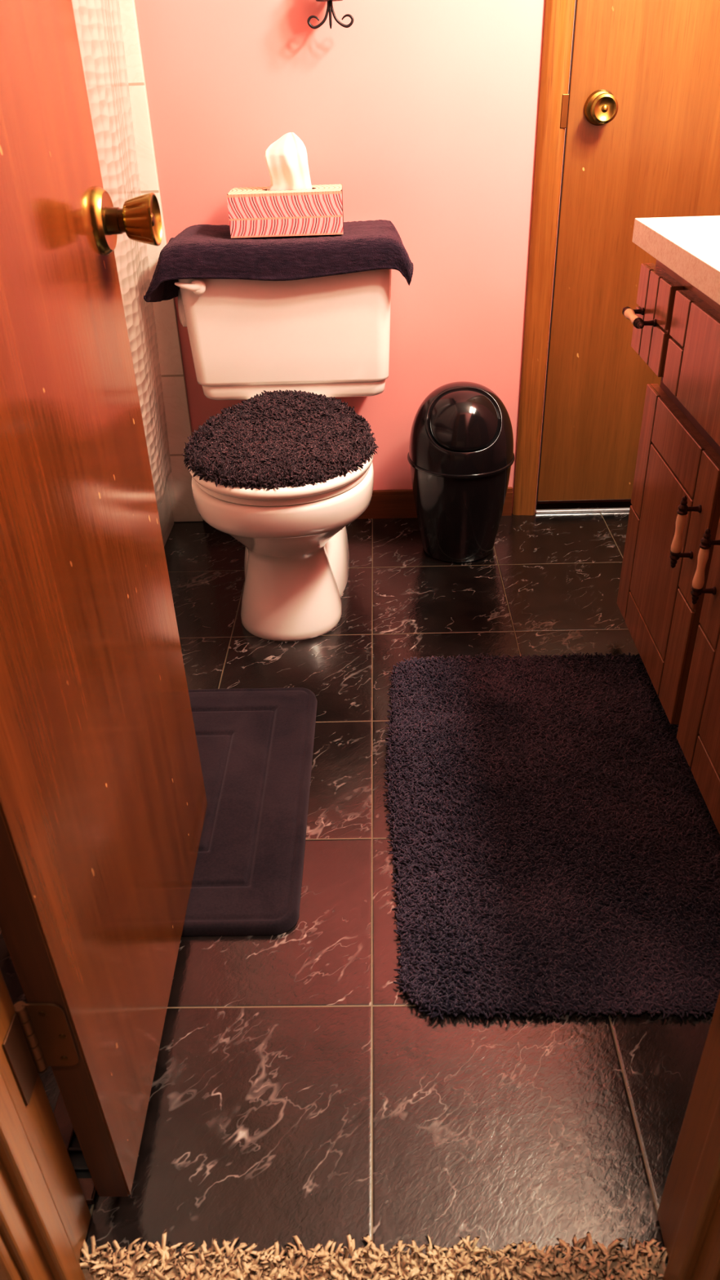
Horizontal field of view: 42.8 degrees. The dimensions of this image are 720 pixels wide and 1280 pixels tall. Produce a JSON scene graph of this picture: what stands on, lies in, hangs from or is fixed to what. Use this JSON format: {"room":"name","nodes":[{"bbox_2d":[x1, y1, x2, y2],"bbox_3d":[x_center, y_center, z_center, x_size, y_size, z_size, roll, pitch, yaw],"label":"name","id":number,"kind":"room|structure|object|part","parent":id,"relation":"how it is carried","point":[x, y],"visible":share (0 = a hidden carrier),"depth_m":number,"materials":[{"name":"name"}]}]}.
{"room":"bathroom","nodes":[
{"label":"bathroom","id":0,"kind":"room"},
{"bbox_2d":[0,501,712,1263],"bbox_3d":[-0.096,0.146,1.780,2.560,0.050,1.932,-1,33,1],"label":"floor","id":1,"kind":"structure","parent":0,"point":[296,1089],"depth_m":1.15,"materials":[{"name":"black tile"}]},
{"bbox_2d":[53,1091,97,1204],"bbox_3d":[-0.325,0.542,1.114,0.073,0.010,0.266,-1,33,1],"label":"floor vent","id":2,"kind":"object","parent":1,"relation":"in","point":[60,1113],"visible":0.13,"depth_m":1.05,"materials":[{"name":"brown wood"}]},
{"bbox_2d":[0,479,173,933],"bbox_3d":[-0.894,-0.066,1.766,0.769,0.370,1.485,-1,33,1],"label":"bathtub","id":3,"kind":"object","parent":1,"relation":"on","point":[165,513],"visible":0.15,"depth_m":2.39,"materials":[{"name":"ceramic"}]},
{"bbox_3d":[-0.514,-0.052,1.770,0.010,0.220,1.285,-1,33,1],"label":"apron panel","id":4,"kind":"part","parent":3,"relation":"part of","materials":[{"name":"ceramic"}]},
{"bbox_2d":[181,687,317,936],"bbox_3d":[-0.288,0.255,1.551,0.404,0.021,0.588,-1,33,1],"label":"bath mat","id":5,"kind":"object","parent":1,"relation":"on","point":[255,745],"visible":0.45,"depth_m":1.50,"materials":[{"name":"fabric"}]},
{"bbox_2d":[174,269,391,641],"bbox_3d":[-0.158,-0.438,1.974,0.476,0.728,0.722,-1,33,1],"label":"toilet","id":6,"kind":"object","parent":1,"relation":"on","point":[328,335],"visible":0.68,"depth_m":1.96,"materials":[{"name":"white ceramic"}]},
{"bbox_3d":[-0.387,-0.759,2.069,0.026,0.084,0.132,-1,33,1],"label":"plate","id":7,"kind":"part","parent":6,"relation":"part of","materials":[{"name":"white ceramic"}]},
{"bbox_3d":[-0.356,-0.745,1.937,0.064,0.033,0.027,-1,33,1],"label":"flush lever","id":8,"kind":"part","parent":6,"relation":"part of","materials":[{"name":"white plastic"}]},
{"bbox_2d":[143,219,413,302],"bbox_3d":[-0.173,-0.815,2.007,0.572,0.150,0.249,-1,33,1],"label":"hand towel","id":9,"kind":"object","parent":6,"relation":"on","point":[200,251],"visible":0.93,"depth_m":1.90,"materials":[{"name":"purple fabric"}]},
{"bbox_2d":[226,132,343,238],"bbox_3d":[-0.155,-0.951,1.914,0.237,0.186,0.121,-1,33,1],"label":"tissue box","id":10,"kind":"object","parent":9,"relation":"on","point":[291,206],"visible":1,"depth_m":1.89,"materials":[{"name":"cardboard"}]},
{"bbox_2d":[182,390,378,489],"bbox_3d":[-0.164,-0.414,1.849,0.386,0.064,0.480,-7,33,-7],"label":"lid cover","id":11,"kind":"object","parent":6,"relation":"on","point":[268,440],"visible":1,"depth_m":1.79,"materials":[{"name":"fabric"}]},
{"bbox_3d":[-0.156,-0.379,1.846,0.368,0.023,0.442,-1,33,1],"label":"lid","id":12,"kind":"part","parent":6,"relation":"part of","materials":[{"name":"black fabric"}]},
{"bbox_3d":[-0.155,-0.364,1.859,0.354,0.017,0.422,-1,33,1],"label":"seat","id":13,"kind":"part","parent":6,"relation":"part of","materials":[{"name":"white plastic"}]},
{"bbox_3d":[-0.150,-0.204,1.956,0.366,0.354,0.424,-1,33,1],"label":"bowl","id":14,"kind":"part","parent":6,"relation":"part of","materials":[{"name":"white ceramic"}]},
{"bbox_3d":[-0.158,-0.725,2.087,0.462,0.308,0.215,-1,33,1],"label":"tank","id":15,"kind":"part","parent":6,"relation":"part of","materials":[{"name":"white ceramic"}]},
{"bbox_2d":[407,381,515,563],"bbox_3d":[0.240,-0.406,2.196,0.253,0.413,0.253,-1,33,1],"label":"trash can","id":16,"kind":"object","parent":1,"relation":"on","point":[460,455],"visible":1,"depth_m":2.10,"materials":[{"name":"black plastic"}]},
{"bbox_2d":[408,381,513,475],"bbox_3d":[0.236,-0.509,2.130,0.245,0.168,0.245,-1,33,1],"label":"lid","id":17,"kind":"object","parent":16,"relation":"attached to","point":[460,428],"depth_m":2.06,"materials":[{"name":"black plastic"}]},
{"bbox_3d":[0.235,-0.493,2.066,0.156,0.117,0.102,-1,33,1],"label":"swing lid","id":18,"kind":"part","parent":16,"relation":"part of","materials":[{"name":"black plastic"}]},
{"bbox_2d":[382,652,719,1021],"bbox_3d":[0.331,0.254,1.519,0.587,0.021,0.843,-1,33,1],"label":"bath rug","id":19,"kind":"object","parent":1,"relation":"on","point":[555,837],"visible":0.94,"depth_m":1.42,"materials":[{"name":"fabric"}]},
{"bbox_2d":[535,507,630,513],"bbox_3d":[0.777,-0.352,2.458,0.612,0.008,0.016,-1,33,1],"label":"threshold strip","id":20,"kind":"object","parent":1,"relation":"on","point":[596,509],"visible":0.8,"depth_m":2.46,"materials":[{"name":"metal"}]},
{"bbox_2d":[617,259,719,835],"bbox_3d":[0.758,-0.039,1.259,0.616,0.769,1.190,-1,33,1],"label":"vanity cabinet","id":21,"kind":"object","parent":1,"relation":"on","point":[668,597],"visible":1,"depth_m":1.49,"materials":[{"name":"brown wood"}]},
{"bbox_3d":[0.466,-0.539,1.534,0.036,0.017,0.125,-1,33,1],"label":"pull handle","id":22,"kind":"part","parent":21,"relation":"part of","materials":[{"name":"brown metal"}]},
{"bbox_3d":[0.493,-0.537,1.534,0.020,0.141,0.186,-1,33,1],"label":"drawer","id":23,"kind":"part","parent":21,"relation":"part of","materials":[{"name":"brown wood"}]},
{"bbox_3d":[0.543,-0.163,1.642,0.019,0.468,0.416,-1,33,1],"label":"cabinet door","id":24,"kind":"part","parent":21,"relation":"part of","materials":[{"name":"brown wood"}]},
{"bbox_2d":[631,215,719,305],"bbox_3d":[0.753,-0.377,1.038,0.602,0.037,1.182,-1,33,1],"label":"countertop","id":25,"kind":"structure","parent":21,"relation":"on","point":[689,246],"depth_m":1.36,"materials":[{"name":"beige laminate"}]},
{"bbox_3d":[0.510,-0.169,1.443,0.036,0.125,0.017,-1,33,1],"label":"pull handle","id":26,"kind":"part","parent":21,"relation":"part of","materials":[{"name":"brown metal"}]},
{"bbox_3d":[0.495,-0.337,1.058,0.002,0.034,1.165,-1,33,1],"label":"rail","id":27,"kind":"part","parent":21,"relation":"part of","materials":[{"name":"brown wood"}]},
{"bbox_3d":[0.489,-0.362,1.260,0.020,0.141,0.410,-1,33,1],"label":"drawer","id":28,"kind":"part","parent":21,"relation":"part of","materials":[{"name":"brown wood"}]},
{"bbox_3d":[0.537,0.080,1.261,0.019,0.468,0.416,-1,33,1],"label":"cabinet door","id":29,"kind":"part","parent":21,"relation":"part of","materials":[{"name":"brown wood"}]},
{"bbox_3d":[0.509,-0.106,1.345,0.036,0.125,0.017,-1,33,1],"label":"pull handle","id":30,"kind":"part","parent":21,"relation":"part of","materials":[{"name":"brown metal"}]},
{"bbox_2d":[119,0,631,522],"bbox_3d":[-0.122,-1.366,1.874,2.560,2.400,0.108,-1,33,1],"label":"wall","id":31,"kind":"structure","parent":0,"point":[424,113],"depth_m":2.00,"materials":[{"name":"pink paint"}]},
{"bbox_2d":[306,0,353,29],"bbox_3d":[-0.061,-1.344,1.780,0.086,0.266,0.086,25,41,36],"label":"wall sconce","id":32,"kind":"object","parent":31,"relation":"attached to","point":[330,9],"visible":1,"depth_m":1.83,"materials":[{"name":"black metal"}]},
{"bbox_2d":[204,486,512,522],"bbox_3d":[-0.009,-0.361,2.451,0.826,0.078,0.013,-1,33,1],"label":"baseboard","id":33,"kind":"structure","parent":31,"relation":"attached to","point":[384,504],"depth_m":2.44,"materials":[{"name":"brown wood"}]},
{"bbox_2d":[512,0,575,515],"bbox_3d":[0.407,-1.221,1.895,0.059,2.100,0.015,-1,33,1],"label":"trim","id":34,"kind":"structure","parent":31,"relation":"attached to","point":[558,21],"depth_m":2.09,"materials":[{"name":"brown wood"}]},
{"bbox_2d":[535,0,719,509],"bbox_3d":[0.736,-1.213,1.911,0.624,2.041,0.106,-1,33,1],"label":"door","id":35,"kind":"structure","parent":31,"relation":"in","point":[640,112],"depth_m":2.05,"materials":[{"name":"brown wood"}]},
{"bbox_3d":[0.434,-1.122,1.950,0.014,0.063,0.003,-1,33,1],"label":"strike plate","id":36,"kind":"part","parent":35,"relation":"part of","materials":[{"name":"gold metal"}]},
{"bbox_3d":[0.513,-1.131,1.953,0.067,0.067,0.024,-1,33,1],"label":"knob","id":37,"kind":"part","parent":35,"relation":"part of","materials":[{"name":"gold metal"}]},
{"bbox_3d":[0.512,-1.117,1.931,0.057,0.057,0.032,-1,33,1],"label":"knob","id":38,"kind":"part","parent":35,"relation":"part of","materials":[{"name":"gold metal"}]},
{"bbox_3d":[-0.116,1.083,0.314,2.560,0.046,1.548,-1,33,1],"label":"floor","id":39,"kind":"structure","parent":0,"visible":0},
{"bbox_2d":[79,1230,666,1279],"bbox_3d":[-0.116,1.017,0.360,2.320,0.044,1.457,-1,33,1],"label":"carpet","id":40,"kind":"object","parent":39,"relation":"on","point":[459,1262],"visible":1,"depth_m":0.94,"materials":[{"name":"beige carpet"}]},
{"bbox_3d":[-0.144,-0.359,0.295,2.360,2.400,0.110,-1,33,1],"label":"wall","id":41,"kind":"structure","parent":0,"visible":0},
{"bbox_2d":[0,969,91,1279],"bbox_3d":[-0.349,-0.228,0.379,0.075,2.100,0.138,-1,33,1],"label":"trim","id":42,"kind":"structure","parent":41,"relation":"attached to","point":[45,1214],"depth_m":0.82,"materials":[{"name":"brown wood"}]},
{"bbox_2d":[0,0,207,1196],"bbox_3d":[-0.279,-0.400,0.687,0.105,2.000,0.652,-1,33,1],"label":"door","id":43,"kind":"structure","parent":41,"relation":"in","point":[104,802],"depth_m":0.88,"materials":[{"name":"brown wood"}]},
{"bbox_3d":[-0.276,-0.452,0.991,0.010,0.068,0.068,-1,33,1],"label":"knob","id":44,"kind":"part","parent":43,"relation":"part of","materials":[{"name":"gold metal"}]},
{"bbox_2d":[657,992,719,1279],"bbox_3d":[0.310,-0.240,0.362,0.075,2.100,0.138,-1,33,1],"label":"trim","id":45,"kind":"structure","parent":41,"relation":"attached to","point":[688,1214],"depth_m":0.83,"materials":[{"name":"brown wood"}]},
{"bbox_3d":[-0.502,-1.501,0.683,0.060,0.060,1.762,-1,33,1],"label":"curtain rod","id":46,"kind":"object","parent":41,"relation":"attached to","visible":0},
{"bbox_2d":[71,0,171,506],"bbox_3d":[-0.490,-0.777,1.327,0.056,1.845,1.348,-1,33,1],"label":"shower curtain","id":47,"kind":"object","parent":46,"relation":"hanging from","point":[98,23],"visible":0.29,"depth_m":1.85,"materials":[{"name":"white fabric"}]}
]}

